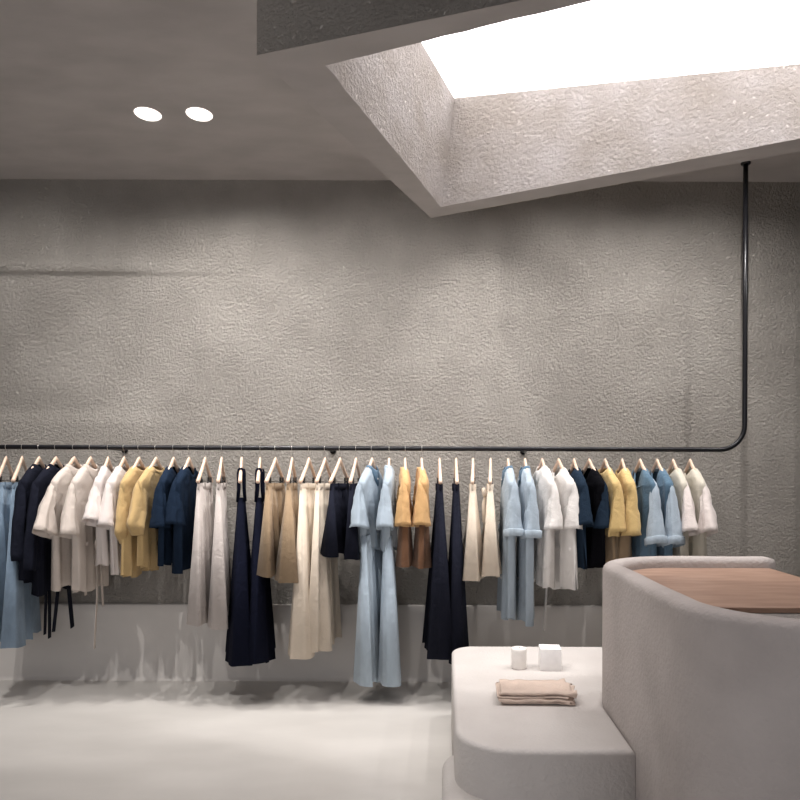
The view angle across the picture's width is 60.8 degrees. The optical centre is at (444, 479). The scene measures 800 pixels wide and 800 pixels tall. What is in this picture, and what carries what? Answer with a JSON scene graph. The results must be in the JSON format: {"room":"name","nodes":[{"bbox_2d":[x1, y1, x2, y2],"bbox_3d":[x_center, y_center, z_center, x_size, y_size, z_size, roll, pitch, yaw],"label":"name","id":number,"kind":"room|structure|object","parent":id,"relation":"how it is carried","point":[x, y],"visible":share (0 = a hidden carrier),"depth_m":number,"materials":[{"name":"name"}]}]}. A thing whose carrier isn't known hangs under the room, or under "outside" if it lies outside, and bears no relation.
{"room":"clothing store","nodes":[
{"label":"clothing store","id":0,"kind":"room"},
{"bbox_2d":[0,680,451,799],"bbox_3d":[-0.506,1.498,1.315,9.400,0.001,7.630,0,0,0],"label":"floor","id":1,"kind":"structure","parent":0,"point":[60,740],"depth_m":3.91,"materials":[{"name":"grey concrete"}]},
{"bbox_2d":[442,647,634,799],"bbox_3d":[0.566,1.277,3.445,1.158,0.450,1.730,0,0,0],"label":"display table","id":2,"kind":"object","parent":1,"relation":"on","point":[500,751],"visible":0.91,"depth_m":2.81,"materials":[{"name":"paint"}]},
{"bbox_2d":[511,646,526,669],"bbox_3d":[0.413,0.992,3.800,0.087,0.118,0.087,0,0,0],"label":"candle","id":3,"kind":"object","parent":2,"relation":"on","point":[518,653],"visible":1,"depth_m":3.77,"materials":[{"name":"wax"}]},
{"bbox_2d":[495,678,577,705],"bbox_3d":[0.437,1.016,3.272,0.383,0.069,0.229,0,0,2],"label":"folded garment","id":4,"kind":"object","parent":2,"relation":"on","point":[517,691],"visible":1,"depth_m":3.19,"materials":[{"name":"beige fabric"}]},
{"bbox_2d":[539,644,561,670],"bbox_3d":[0.586,0.992,3.800,0.116,0.120,0.116,0,0,3],"label":"gift box","id":5,"kind":"object","parent":2,"relation":"on","point":[550,655],"visible":1,"depth_m":3.74,"materials":[{"name":"white cardboard"}]},
{"bbox_2d":[602,556,799,799],"bbox_3d":[1.246,0.950,2.701,1.005,1.111,1.758,0,0,0],"label":"counter","id":6,"kind":"object","parent":1,"relation":"on","point":[701,654],"depth_m":2.18,"materials":[{"name":"paint"}]},
{"bbox_2d":[633,568,799,612],"bbox_3d":[1.258,0.459,2.933,0.800,0.020,1.085,0,0,0],"label":"countertop","id":7,"kind":"structure","parent":6,"relation":"on","point":[748,590],"depth_m":2.86,"materials":[{"name":"brown wood"}]},
{"bbox_2d":[288,483,315,659],"bbox_3d":[-0.935,0.589,4.700,0.206,1.139,0.667,0,0,0],"label":"trousers","id":8,"kind":"object","parent":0,"point":[299,646],"visible":0.72,"depth_m":4.45,"materials":[{"name":"beige fabric"}]},
{"bbox_2d":[309,483,341,651],"bbox_3d":[-0.824,0.579,4.699,0.156,1.119,0.572,0,0,1],"label":"trousers","id":9,"kind":"object","parent":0,"point":[324,596],"visible":0.83,"depth_m":4.51,"materials":[{"name":"beige fabric"}]},
{"bbox_2d":[0,179,799,604],"bbox_3d":[-0.498,-0.612,5.054,9.400,3.220,0.151,0,0,0],"label":"wall","id":10,"kind":"structure","parent":0,"point":[133,312],"depth_m":5.10,"materials":[{"name":"paint"}]},
{"bbox_2d":[0,603,601,681],"bbox_3d":[-0.505,1.215,5.085,9.400,0.566,0.070,0,0,0],"label":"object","id":11,"kind":"structure","parent":10,"relation":"attached to","point":[135,642],"depth_m":5.07,"materials":[{"name":"paint"}]},
{"bbox_2d":[0,0,799,181],"bbox_3d":[-0.492,-2.202,1.315,9.400,0.001,7.630,0,0,0],"label":"ceiling","id":12,"kind":"structure","parent":0,"point":[74,74],"depth_m":3.99,"materials":[{"name":"paint"}]},
{"bbox_2d":[134,107,161,120],"bbox_3d":[-1.792,-2.203,4.100,0.154,0.006,0.154,0,0,0],"label":"recessed light","id":13,"kind":"object","parent":12,"relation":"in","point":[148,114],"visible":1,"depth_m":4.09,"materials":[{"name":"white"}]},
{"bbox_2d":[186,107,212,120],"bbox_3d":[-1.482,-2.202,4.100,0.154,0.006,0.154,0,0,0],"label":"recessed light","id":14,"kind":"object","parent":12,"relation":"in","point":[199,114],"visible":1,"depth_m":4.09,"materials":[{"name":"white"}]},
{"bbox_2d":[0,161,750,454],"bbox_3d":[-0.752,-1.198,4.889,5.720,2.009,0.445,0,0,0],"label":"rail","id":15,"kind":"object","parent":12,"relation":"hanging from","point":[332,449],"visible":0.99,"depth_m":4.69,"materials":[{"name":"black metal"}]},
{"bbox_2d":[0,444,15,481],"bbox_3d":[-3.034,-0.109,4.700,0.026,0.284,0.415,0,0,-17],"label":"clothes hanger","id":16,"kind":"object","parent":15,"relation":"hanging from","point":[5,461],"visible":0.89,"depth_m":4.69,"materials":[{"name":"brown wood"}]},
{"bbox_2d":[0,482,12,641],"bbox_3d":[-3.037,0.547,4.697,0.154,1.072,0.572,0,0,-22],"label":"jeans","id":17,"kind":"object","parent":16,"relation":"hanging from","point":[5,487],"visible":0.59,"depth_m":4.55,"materials":[{"name":"fabric"}]},
{"bbox_2d":[11,444,26,482],"bbox_3d":[-2.923,-0.108,4.700,0.026,0.284,0.415,0,0,-17],"label":"clothes hanger","id":18,"kind":"object","parent":15,"relation":"hanging from","point":[15,477],"visible":0.72,"depth_m":4.62,"materials":[{"name":"brown wood"}]},
{"bbox_2d":[0,482,40,648],"bbox_3d":[-2.923,0.557,4.699,0.169,1.091,0.645,0,0,-17],"label":"jeans","id":19,"kind":"object","parent":18,"relation":"hanging from","point":[21,618],"visible":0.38,"depth_m":4.48,"materials":[{"name":"fabric"}]},
{"bbox_2d":[31,444,44,468],"bbox_3d":[-2.806,-0.116,4.700,0.026,0.268,0.415,0,0,-7],"label":"clothes hanger","id":20,"kind":"object","parent":15,"relation":"hanging from","point":[38,460],"visible":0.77,"depth_m":4.70,"materials":[{"name":"brown wood"}]},
{"bbox_2d":[10,464,50,638],"bbox_3d":[-2.802,0.497,4.667,0.134,1.217,0.548,0,0,-7],"label":"jacket","id":21,"kind":"object","parent":20,"relation":"hanging from","point":[22,493],"visible":0.38,"depth_m":4.47,"materials":[{"name":"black fabric"}]},
{"bbox_2d":[47,444,62,468],"bbox_3d":[-2.688,-0.116,4.700,0.026,0.268,0.415,0,0,0],"label":"clothes hanger","id":22,"kind":"object","parent":15,"relation":"hanging from","point":[55,460],"visible":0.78,"depth_m":4.70,"materials":[{"name":"brown wood"}]},
{"bbox_2d":[23,464,73,631],"bbox_3d":[-2.689,0.469,4.664,0.145,1.160,0.563,0,0,0],"label":"jacket","id":23,"kind":"object","parent":22,"relation":"hanging from","point":[36,549],"visible":0.53,"depth_m":4.50,"materials":[{"name":"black fabric"}]},
{"bbox_2d":[64,444,80,468],"bbox_3d":[-2.564,-0.115,4.700,0.026,0.268,0.415,0,0,4],"label":"clothes hanger","id":24,"kind":"object","parent":15,"relation":"hanging from","point":[73,460],"visible":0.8,"depth_m":4.70,"materials":[{"name":"brown wood"}]},
{"bbox_2d":[32,464,86,595],"bbox_3d":[-2.576,0.349,4.630,0.150,0.918,0.634,0,0,4],"label":"dress","id":25,"kind":"object","parent":24,"relation":"hanging from","point":[47,522],"visible":0.55,"depth_m":4.50,"materials":[{"name":"fabric"}]},
{"bbox_2d":[82,444,96,468],"bbox_3d":[-2.450,-0.115,4.700,0.026,0.268,0.415,0,0,-1],"label":"clothes hanger","id":26,"kind":"object","parent":15,"relation":"hanging from","point":[90,459],"visible":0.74,"depth_m":4.70,"materials":[{"name":"brown wood"}]},
{"bbox_2d":[59,464,108,648],"bbox_3d":[-2.458,0.523,4.658,0.158,1.266,0.575,0,0,-1],"label":"dress","id":27,"kind":"object","parent":26,"relation":"hanging from","point":[86,576],"visible":0.64,"depth_m":4.53,"materials":[{"name":"fabric"}]},
{"bbox_2d":[103,444,112,472],"bbox_3d":[-2.329,-0.114,4.700,0.026,0.268,0.415,0,0,-10],"label":"clothes hanger","id":28,"kind":"object","parent":15,"relation":"hanging from","point":[107,462],"visible":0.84,"depth_m":4.69,"materials":[{"name":"brown wood"}]},
{"bbox_2d":[82,466,114,565],"bbox_3d":[-2.328,0.240,4.644,0.140,0.675,0.604,0,0,-10],"label":"t-shirt","id":29,"kind":"object","parent":28,"relation":"hanging from","point":[92,508],"visible":0.54,"depth_m":4.50,"materials":[{"name":"white fabric"}]},
{"bbox_2d":[117,444,129,469],"bbox_3d":[-2.218,-0.114,4.700,0.026,0.268,0.415,0,0,-3],"label":"clothes hanger","id":30,"kind":"object","parent":15,"relation":"hanging from","point":[123,461],"visible":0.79,"depth_m":4.69,"materials":[{"name":"brown wood"}]},
{"bbox_2d":[95,466,127,574],"bbox_3d":[-2.225,0.270,4.662,0.150,0.733,0.560,0,0,-3],"label":"t-shirt","id":31,"kind":"object","parent":30,"relation":"hanging from","point":[107,515],"visible":0.54,"depth_m":4.50,"materials":[{"name":"white fabric"}]},
{"bbox_2d":[132,444,144,469],"bbox_3d":[-2.115,-0.113,4.700,0.026,0.268,0.415,0,0,0],"label":"clothes hanger","id":32,"kind":"object","parent":15,"relation":"hanging from","point":[138,461],"visible":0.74,"depth_m":4.69,"materials":[{"name":"brown wood"}]},
{"bbox_2d":[114,466,158,577],"bbox_3d":[-2.120,0.280,4.682,0.127,0.752,0.530,0,0,0],"label":"knit top","id":33,"kind":"object","parent":32,"relation":"hanging from","point":[129,567],"visible":0.5,"depth_m":4.48,"materials":[{"name":"yellow fabric"}]},
{"bbox_2d":[148,444,162,469],"bbox_3d":[-1.997,-0.113,4.700,0.027,0.268,0.415,0,0,3],"label":"clothes hanger","id":34,"kind":"object","parent":15,"relation":"hanging from","point":[156,460],"visible":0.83,"depth_m":4.69,"materials":[{"name":"brown wood"}]},
{"bbox_2d":[126,466,164,568],"bbox_3d":[-2.003,0.251,4.664,0.131,0.694,0.574,0,0,4],"label":"knit top","id":35,"kind":"object","parent":34,"relation":"hanging from","point":[138,520],"visible":0.59,"depth_m":4.51,"materials":[{"name":"yellow fabric"}]},
{"bbox_2d":[168,444,179,473],"bbox_3d":[-1.876,-0.112,4.700,0.027,0.268,0.415,0,0,-3],"label":"clothes hanger","id":36,"kind":"object","parent":15,"relation":"hanging from","point":[173,461],"visible":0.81,"depth_m":4.70,"materials":[{"name":"brown wood"}]},
{"bbox_2d":[149,466,179,565],"bbox_3d":[-1.879,0.247,4.682,0.166,0.685,0.500,0,0,-4],"label":"t-shirt","id":37,"kind":"object","parent":36,"relation":"hanging from","point":[161,493],"visible":0.52,"depth_m":4.48,"materials":[{"name":"blue fabric"}]},
{"bbox_2d":[183,445,194,473],"bbox_3d":[-1.769,-0.112,4.700,0.026,0.268,0.415,0,0,-1],"label":"clothes hanger","id":38,"kind":"object","parent":15,"relation":"hanging from","point":[188,462],"visible":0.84,"depth_m":4.70,"materials":[{"name":"brown wood"}]},
{"bbox_2d":[165,466,202,573],"bbox_3d":[-1.777,0.262,4.681,0.152,0.714,0.497,0,0,-1],"label":"t-shirt","id":39,"kind":"object","parent":38,"relation":"hanging from","point":[181,503],"visible":0.76,"depth_m":4.51,"materials":[{"name":"blue fabric"}]},
{"bbox_2d":[196,445,212,482],"bbox_3d":[-1.658,-0.103,4.700,0.026,0.284,0.415,0,0,-7],"label":"clothes hanger","id":40,"kind":"object","parent":15,"relation":"hanging from","point":[204,464],"visible":1,"depth_m":4.68,"materials":[{"name":"brown wood"}]},
{"bbox_2d":[186,482,213,626],"bbox_3d":[-1.654,0.490,4.700,0.167,0.947,0.580,0,0,-10],"label":"trousers","id":41,"kind":"object","parent":40,"relation":"hanging from","point":[201,560],"visible":0.88,"depth_m":4.50,"materials":[{"name":"grey fabric"}]},
{"bbox_2d":[216,445,226,482],"bbox_3d":[-1.544,-0.103,4.700,0.026,0.284,0.415,0,0,-12],"label":"clothes hanger","id":42,"kind":"object","parent":15,"relation":"hanging from","point":[221,465],"visible":0.98,"depth_m":4.67,"materials":[{"name":"brown wood"}]},
{"bbox_2d":[207,482,230,629],"bbox_3d":[-1.544,0.500,4.699,0.184,0.966,0.540,0,0,-12],"label":"trousers","id":43,"kind":"object","parent":42,"relation":"hanging from","point":[220,580],"visible":0.98,"depth_m":4.49,"materials":[{"name":"grey fabric"}]},
{"bbox_2d":[238,445,243,482],"bbox_3d":[-1.406,-0.111,4.700,0.026,0.268,0.415,0,0,-14],"label":"clothes hanger","id":44,"kind":"object","parent":15,"relation":"hanging from","point":[241,458],"visible":0.8,"depth_m":4.59,"materials":[{"name":"brown wood"}]},
{"bbox_2d":[225,467,252,666],"bbox_3d":[-1.401,0.559,4.704,0.227,1.290,0.669,0,0,-14],"label":"dress","id":45,"kind":"object","parent":44,"relation":"hanging from","point":[238,631],"visible":0.93,"depth_m":4.50,"materials":[{"name":"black fabric"}]},
{"bbox_2d":[256,445,262,483],"bbox_3d":[-1.278,-0.110,4.700,0.026,0.268,0.415,0,0,-11],"label":"clothes hanger","id":46,"kind":"object","parent":15,"relation":"hanging from","point":[260,461],"visible":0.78,"depth_m":4.58,"materials":[{"name":"brown wood"}]},
{"bbox_2d":[249,467,275,664],"bbox_3d":[-1.275,0.574,4.702,0.213,1.319,0.617,0,0,-11],"label":"dress","id":47,"kind":"object","parent":46,"relation":"hanging from","point":[262,645],"visible":0.88,"depth_m":4.53,"materials":[{"name":"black fabric"}]},
{"bbox_2d":[264,447,285,483],"bbox_3d":[-1.171,-0.102,4.700,0.027,0.284,0.415,0,0,3],"label":"clothes hanger","id":48,"kind":"object","parent":15,"relation":"hanging from","point":[268,479],"visible":0.98,"depth_m":4.68,"materials":[{"name":"brown wood"}]},
{"bbox_2d":[257,483,285,577],"bbox_3d":[-1.167,0.328,4.700,0.161,0.619,0.576,0,0,-2],"label":"shorts","id":49,"kind":"object","parent":48,"relation":"hanging from","point":[275,493],"visible":0.84,"depth_m":4.50,"materials":[{"name":"fabric"}]},
{"bbox_2d":[286,445,297,483],"bbox_3d":[-1.057,-0.101,4.700,0.026,0.284,0.415,0,0,-4],"label":"clothes hanger","id":50,"kind":"object","parent":15,"relation":"hanging from","point":[291,466],"visible":0.99,"depth_m":4.67,"materials":[{"name":"brown wood"}]},
{"bbox_2d":[274,483,298,582],"bbox_3d":[-1.051,0.343,4.703,0.212,0.648,0.683,0,0,-8],"label":"shorts","id":51,"kind":"object","parent":50,"relation":"hanging from","point":[286,571],"visible":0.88,"depth_m":4.45,"materials":[{"name":"fabric"}]},
{"bbox_2d":[298,445,316,483],"bbox_3d":[-0.940,-0.101,4.700,0.026,0.284,0.415,0,0,5],"label":"clothes hanger","id":52,"kind":"object","parent":15,"relation":"hanging from","point":[308,463],"visible":0.9,"depth_m":4.67,"materials":[{"name":"brown wood"}]},
{"bbox_2d":[314,445,333,483],"bbox_3d":[-0.829,-0.100,4.700,0.026,0.284,0.415,0,0,7],"label":"clothes hanger","id":53,"kind":"object","parent":15,"relation":"hanging from","point":[324,463],"visible":0.87,"depth_m":4.65,"materials":[{"name":"brown wood"}]},
{"bbox_2d":[328,445,348,483],"bbox_3d":[-0.725,-0.100,4.700,0.026,0.284,0.415,0,0,10],"label":"clothes hanger","id":54,"kind":"object","parent":15,"relation":"hanging from","point":[339,463],"visible":0.94,"depth_m":4.67,"materials":[{"name":"brown wood"}]},
{"bbox_2d":[320,483,348,557],"bbox_3d":[-0.724,0.262,4.701,0.192,0.484,0.579,0,0,10],"label":"shorts","id":55,"kind":"object","parent":54,"relation":"hanging from","point":[333,540],"visible":0.89,"depth_m":4.51,"materials":[{"name":"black fabric"}]},
{"bbox_2d":[348,445,360,483],"bbox_3d":[-0.615,-0.099,4.700,0.027,0.284,0.415,0,0,3],"label":"clothes hanger","id":56,"kind":"object","parent":15,"relation":"hanging from","point":[355,465],"visible":0.88,"depth_m":4.64,"materials":[{"name":"brown wood"}]},
{"bbox_2d":[344,483,359,559],"bbox_3d":[-0.618,0.272,4.701,0.167,0.503,0.564,0,0,-1],"label":"shorts","id":57,"kind":"object","parent":56,"relation":"hanging from","point":[351,548],"visible":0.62,"depth_m":4.46,"materials":[{"name":"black fabric"}]},
{"bbox_2d":[367,445,376,469],"bbox_3d":[-0.504,-0.107,4.700,0.026,0.268,0.415,0,0,12],"label":"clothes hanger","id":58,"kind":"object","parent":15,"relation":"hanging from","point":[372,463],"visible":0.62,"depth_m":4.69,"materials":[{"name":"brown wood"}]},
{"bbox_2d":[349,465,382,686],"bbox_3d":[-0.510,0.633,4.670,0.180,1.470,0.534,0,0,12],"label":"dress","id":59,"kind":"object","parent":58,"relation":"hanging from","point":[366,498],"visible":0.94,"depth_m":4.53,"materials":[{"name":"fabric"}]},
{"bbox_2d":[420,445,423,469],"bbox_3d":[-0.162,-0.106,4.700,0.026,0.268,0.415,0,0,-6],"label":"clothes hanger","id":60,"kind":"object","parent":15,"relation":"hanging from","point":[421,459],"visible":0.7,"depth_m":4.67,"materials":[{"name":"brown wood"}]},
{"bbox_2d":[411,467,431,568],"bbox_3d":[-0.167,0.252,4.681,0.152,0.682,0.496,0,0,-5],"label":"satin top","id":61,"kind":"object","parent":60,"relation":"hanging from","point":[422,559],"visible":0.97,"depth_m":4.54,"materials":[{"name":"fabric"}]},
{"bbox_2d":[437,445,442,483],"bbox_3d":[-0.038,-0.097,4.700,0.026,0.284,0.415,0,0,-2],"label":"clothes hanger","id":62,"kind":"object","parent":15,"relation":"hanging from","point":[439,473],"visible":0.98,"depth_m":4.61,"materials":[{"name":"brown wood"}]},
{"bbox_2d":[453,458,458,483],"bbox_3d":[0.076,-0.097,4.700,0.026,0.284,0.415,0,0,-1],"label":"clothes hanger","id":63,"kind":"object","parent":15,"relation":"hanging from","point":[456,478],"visible":0.99,"depth_m":4.61,"materials":[{"name":"brown wood"}]},
{"bbox_2d":[470,458,474,483],"bbox_3d":[0.194,-0.096,4.700,0.027,0.284,0.415,0,0,3],"label":"clothes hanger","id":64,"kind":"object","parent":15,"relation":"hanging from","point":[473,465],"visible":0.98,"depth_m":4.59,"materials":[{"name":"brown wood"}]},
{"bbox_2d":[462,483,485,580],"bbox_3d":[0.189,0.343,4.701,0.176,0.638,0.571,0,0,0],"label":"shorts","id":65,"kind":"object","parent":64,"relation":"hanging from","point":[472,542],"visible":0.93,"depth_m":4.48,"materials":[{"name":"beige fabric"}]},
{"bbox_2d":[488,446,492,483],"bbox_3d":[0.315,-0.096,4.700,0.026,0.284,0.415,0,0,4],"label":"clothes hanger","id":66,"kind":"object","parent":15,"relation":"hanging from","point":[490,479],"visible":0.99,"depth_m":4.60,"materials":[{"name":"brown wood"}]},
{"bbox_2d":[481,483,501,576],"bbox_3d":[0.310,0.334,4.699,0.149,0.619,0.565,0,0,-1],"label":"shorts","id":67,"kind":"object","parent":66,"relation":"hanging from","point":[491,561],"visible":0.94,"depth_m":4.48,"materials":[{"name":"beige fabric"}]},
{"bbox_2d":[522,446,527,469],"bbox_3d":[0.553,-0.103,4.700,0.026,0.268,0.415,0,0,-2],"label":"clothes hanger","id":68,"kind":"object","parent":15,"relation":"hanging from","point":[525,461],"visible":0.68,"depth_m":4.67,"materials":[{"name":"brown wood"}]},
{"bbox_2d":[516,466,541,626],"bbox_3d":[0.566,0.439,4.684,0.141,1.073,0.522,0,0,-1],"label":"dress","id":69,"kind":"object","parent":68,"relation":"hanging from","point":[526,488],"visible":0.91,"depth_m":4.50,"materials":[{"name":"fabric"}]},
{"bbox_2d":[538,446,546,469],"bbox_3d":[0.671,-0.103,4.700,0.026,0.268,0.415,0,0,-9],"label":"clothes hanger","id":70,"kind":"object","parent":15,"relation":"hanging from","point":[542,463],"visible":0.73,"depth_m":4.69,"materials":[{"name":"brown wood"}]},
{"bbox_2d":[532,466,562,587],"bbox_3d":[0.680,0.314,4.679,0.142,0.822,0.511,0,0,-9],"label":"blouse","id":71,"kind":"object","parent":70,"relation":"hanging from","point":[548,501],"visible":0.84,"depth_m":4.51,"materials":[{"name":"white fabric"}]},
{"bbox_2d":[552,446,564,472],"bbox_3d":[0.785,-0.102,4.700,0.026,0.268,0.415,0,0,-14],"label":"clothes hanger","id":72,"kind":"object","parent":15,"relation":"hanging from","point":[558,461],"visible":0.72,"depth_m":4.70,"materials":[{"name":"brown wood"}]},
{"bbox_2d":[569,446,577,474],"bbox_3d":[0.892,-0.102,4.700,0.026,0.268,0.415,0,0,-4],"label":"clothes hanger","id":73,"kind":"object","parent":15,"relation":"hanging from","point":[574,464],"visible":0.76,"depth_m":4.70,"materials":[{"name":"brown wood"}]},
{"bbox_2d":[568,468,593,568],"bbox_3d":[0.906,0.262,4.676,0.141,0.694,0.522,0,0,-4],"label":"knit top","id":74,"kind":"object","parent":73,"relation":"hanging from","point":[585,516],"visible":0.56,"depth_m":4.49,"materials":[{"name":"blue fabric"}]},
{"bbox_2d":[583,446,595,474],"bbox_3d":[0.996,-0.101,4.700,0.026,0.268,0.415,0,0,-12],"label":"clothes hanger","id":75,"kind":"object","parent":15,"relation":"hanging from","point":[589,462],"visible":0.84,"depth_m":4.70,"materials":[{"name":"brown wood"}]},
{"bbox_2d":[582,468,609,567],"bbox_3d":[1.005,0.258,4.697,0.149,0.685,0.465,0,0,-13],"label":"knit top","id":76,"kind":"object","parent":75,"relation":"hanging from","point":[597,487],"visible":0.52,"depth_m":4.51,"materials":[{"name":"black fabric"}]},
{"bbox_2d":[600,446,610,473],"bbox_3d":[1.106,-0.101,4.700,0.026,0.268,0.415,0,0,-7],"label":"clothes hanger","id":77,"kind":"object","parent":15,"relation":"hanging from","point":[605,463],"visible":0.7,"depth_m":4.70,"materials":[{"name":"brown wood"}]},
{"bbox_2d":[598,468,625,562],"bbox_3d":[1.116,0.238,4.688,0.150,0.643,0.485,0,0,-7],"label":"t-shirt","id":78,"kind":"object","parent":77,"relation":"hanging from","point":[617,523],"visible":0.55,"depth_m":4.49,"materials":[{"name":"yellow fabric"}]},
{"bbox_2d":[617,446,625,473],"bbox_3d":[1.224,-0.101,4.700,0.026,0.268,0.415,0,0,0],"label":"clothes hanger","id":79,"kind":"object","parent":15,"relation":"hanging from","point":[622,464],"visible":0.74,"depth_m":4.69,"materials":[{"name":"brown wood"}]},
{"bbox_2d":[615,468,641,558],"bbox_3d":[1.227,0.238,4.686,0.149,0.643,0.485,0,0,0],"label":"t-shirt","id":80,"kind":"object","parent":79,"relation":"hanging from","point":[632,514],"visible":0.5,"depth_m":4.48,"materials":[{"name":"yellow fabric"}]},
{"bbox_2d":[633,446,645,476],"bbox_3d":[1.348,-0.100,4.700,0.027,0.268,0.415,0,0,-6],"label":"clothes hanger","id":81,"kind":"object","parent":15,"relation":"hanging from","point":[640,463],"visible":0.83,"depth_m":4.71,"materials":[{"name":"brown wood"}]},
{"bbox_2d":[631,468,667,556],"bbox_3d":[1.357,0.347,4.671,0.143,0.859,0.565,0,0,-6],"label":"denim shirt","id":82,"kind":"object","parent":81,"relation":"hanging from","point":[653,536],"visible":0.61,"depth_m":4.51,"materials":[{"name":"teal fabric"}]},
{"bbox_2d":[650,446,662,474],"bbox_3d":[1.466,-0.100,4.700,0.026,0.268,0.415,0,0,-4],"label":"clothes hanger","id":83,"kind":"object","parent":15,"relation":"hanging from","point":[657,463],"visible":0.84,"depth_m":4.69,"materials":[{"name":"brown wood"}]},
{"bbox_2d":[649,468,684,555],"bbox_3d":[1.480,0.348,4.668,0.142,0.860,0.576,0,0,-5],"label":"denim shirt","id":84,"kind":"object","parent":83,"relation":"hanging from","point":[670,511],"visible":0.45,"depth_m":4.47,"materials":[{"name":"teal fabric"}]},
{"bbox_2d":[668,446,678,474],"bbox_3d":[1.576,-0.099,4.700,0.026,0.268,0.415,0,0,-1],"label":"clothes hanger","id":85,"kind":"object","parent":15,"relation":"hanging from","point":[673,463],"visible":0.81,"depth_m":4.69,"materials":[{"name":"brown wood"}]},
{"bbox_2d":[666,468,698,555],"bbox_3d":[1.589,0.328,4.644,0.130,0.819,0.603,0,0,-1],"label":"shirt","id":86,"kind":"object","parent":85,"relation":"hanging from","point":[686,507],"visible":0.41,"depth_m":4.49,"materials":[{"name":"fabric"}]},
{"bbox_2d":[684,446,695,472],"bbox_3d":[1.694,-0.099,4.700,0.026,0.268,0.415,0,0,-2],"label":"clothes hanger","id":87,"kind":"object","parent":15,"relation":"hanging from","point":[690,463],"visible":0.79,"depth_m":4.70,"materials":[{"name":"brown wood"}]},
{"bbox_2d":[682,468,717,555],"bbox_3d":[1.700,0.328,4.644,0.145,0.819,0.604,0,0,-2],"label":"shirt","id":88,"kind":"object","parent":87,"relation":"hanging from","point":[706,517],"visible":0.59,"depth_m":4.48,"materials":[{"name":"fabric"}]},
{"bbox_2d":[257,0,799,217],"bbox_3d":[0.998,-2.046,3.079,3.081,0.700,1.810,0,0,19],"label":"window","id":89,"kind":"structure","parent":12,"relation":"attached to","point":[463,105],"depth_m":3.60,"materials":[{"name":"paint"}]},
{"bbox_2d":[422,483,451,659],"bbox_3d":[-0.039,0.602,4.700,0.206,1.158,0.638,0,0,-6],"label":"trousers","id":90,"kind":"object","parent":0,"point":[437,632],"visible":0.94,"depth_m":4.46,"materials":[{"name":"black fabric"}]},
{"bbox_2d":[448,483,468,664],"bbox_3d":[0.075,0.612,4.698,0.175,1.177,0.608,0,0,-1],"label":"trousers","id":91,"kind":"object","parent":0,"point":[459,625],"visible":0.86,"depth_m":4.47,"materials":[{"name":"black fabric"}]},
{"bbox_2d":[543,468,582,629],"bbox_3d":[0.787,0.488,4.681,0.147,1.146,0.517,0,0,-14],"label":"blouse","id":92,"kind":"object","parent":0,"point":[566,569],"visible":0.53,"depth_m":4.50,"materials":[{"name":"white fabric"}]},
{"label":"clothes hanger","id":93,"kind":"object","parent":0,"visible":0},
{"bbox_2d":[376,465,400,686],"bbox_3d":[-0.384,0.633,4.671,0.184,1.470,0.540,0,0,-3],"label":"jumpsuit","id":94,"kind":"object","parent":93,"relation":"hanging from","point":[389,666],"visible":1,"depth_m":4.51,"materials":[{"name":"fabric"}]},
{"label":"clothes hanger","id":95,"kind":"object","parent":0,"visible":0},
{"bbox_2d":[394,467,412,567],"bbox_3d":[-0.284,0.247,4.681,0.155,0.672,0.500,0,0,-5],"label":"satin top","id":96,"kind":"object","parent":95,"relation":"hanging from","point":[404,513],"visible":0.99,"depth_m":4.53,"materials":[{"name":"fabric"}]},
{"label":"clothes hanger","id":97,"kind":"object","parent":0,"visible":0},
{"bbox_2d":[497,466,523,619],"bbox_3d":[0.442,0.428,4.684,0.152,1.054,0.523,0,0,-1],"label":"dress","id":98,"kind":"object","parent":97,"relation":"hanging from","point":[510,526],"visible":1,"depth_m":4.51,"materials":[{"name":"fabric"}]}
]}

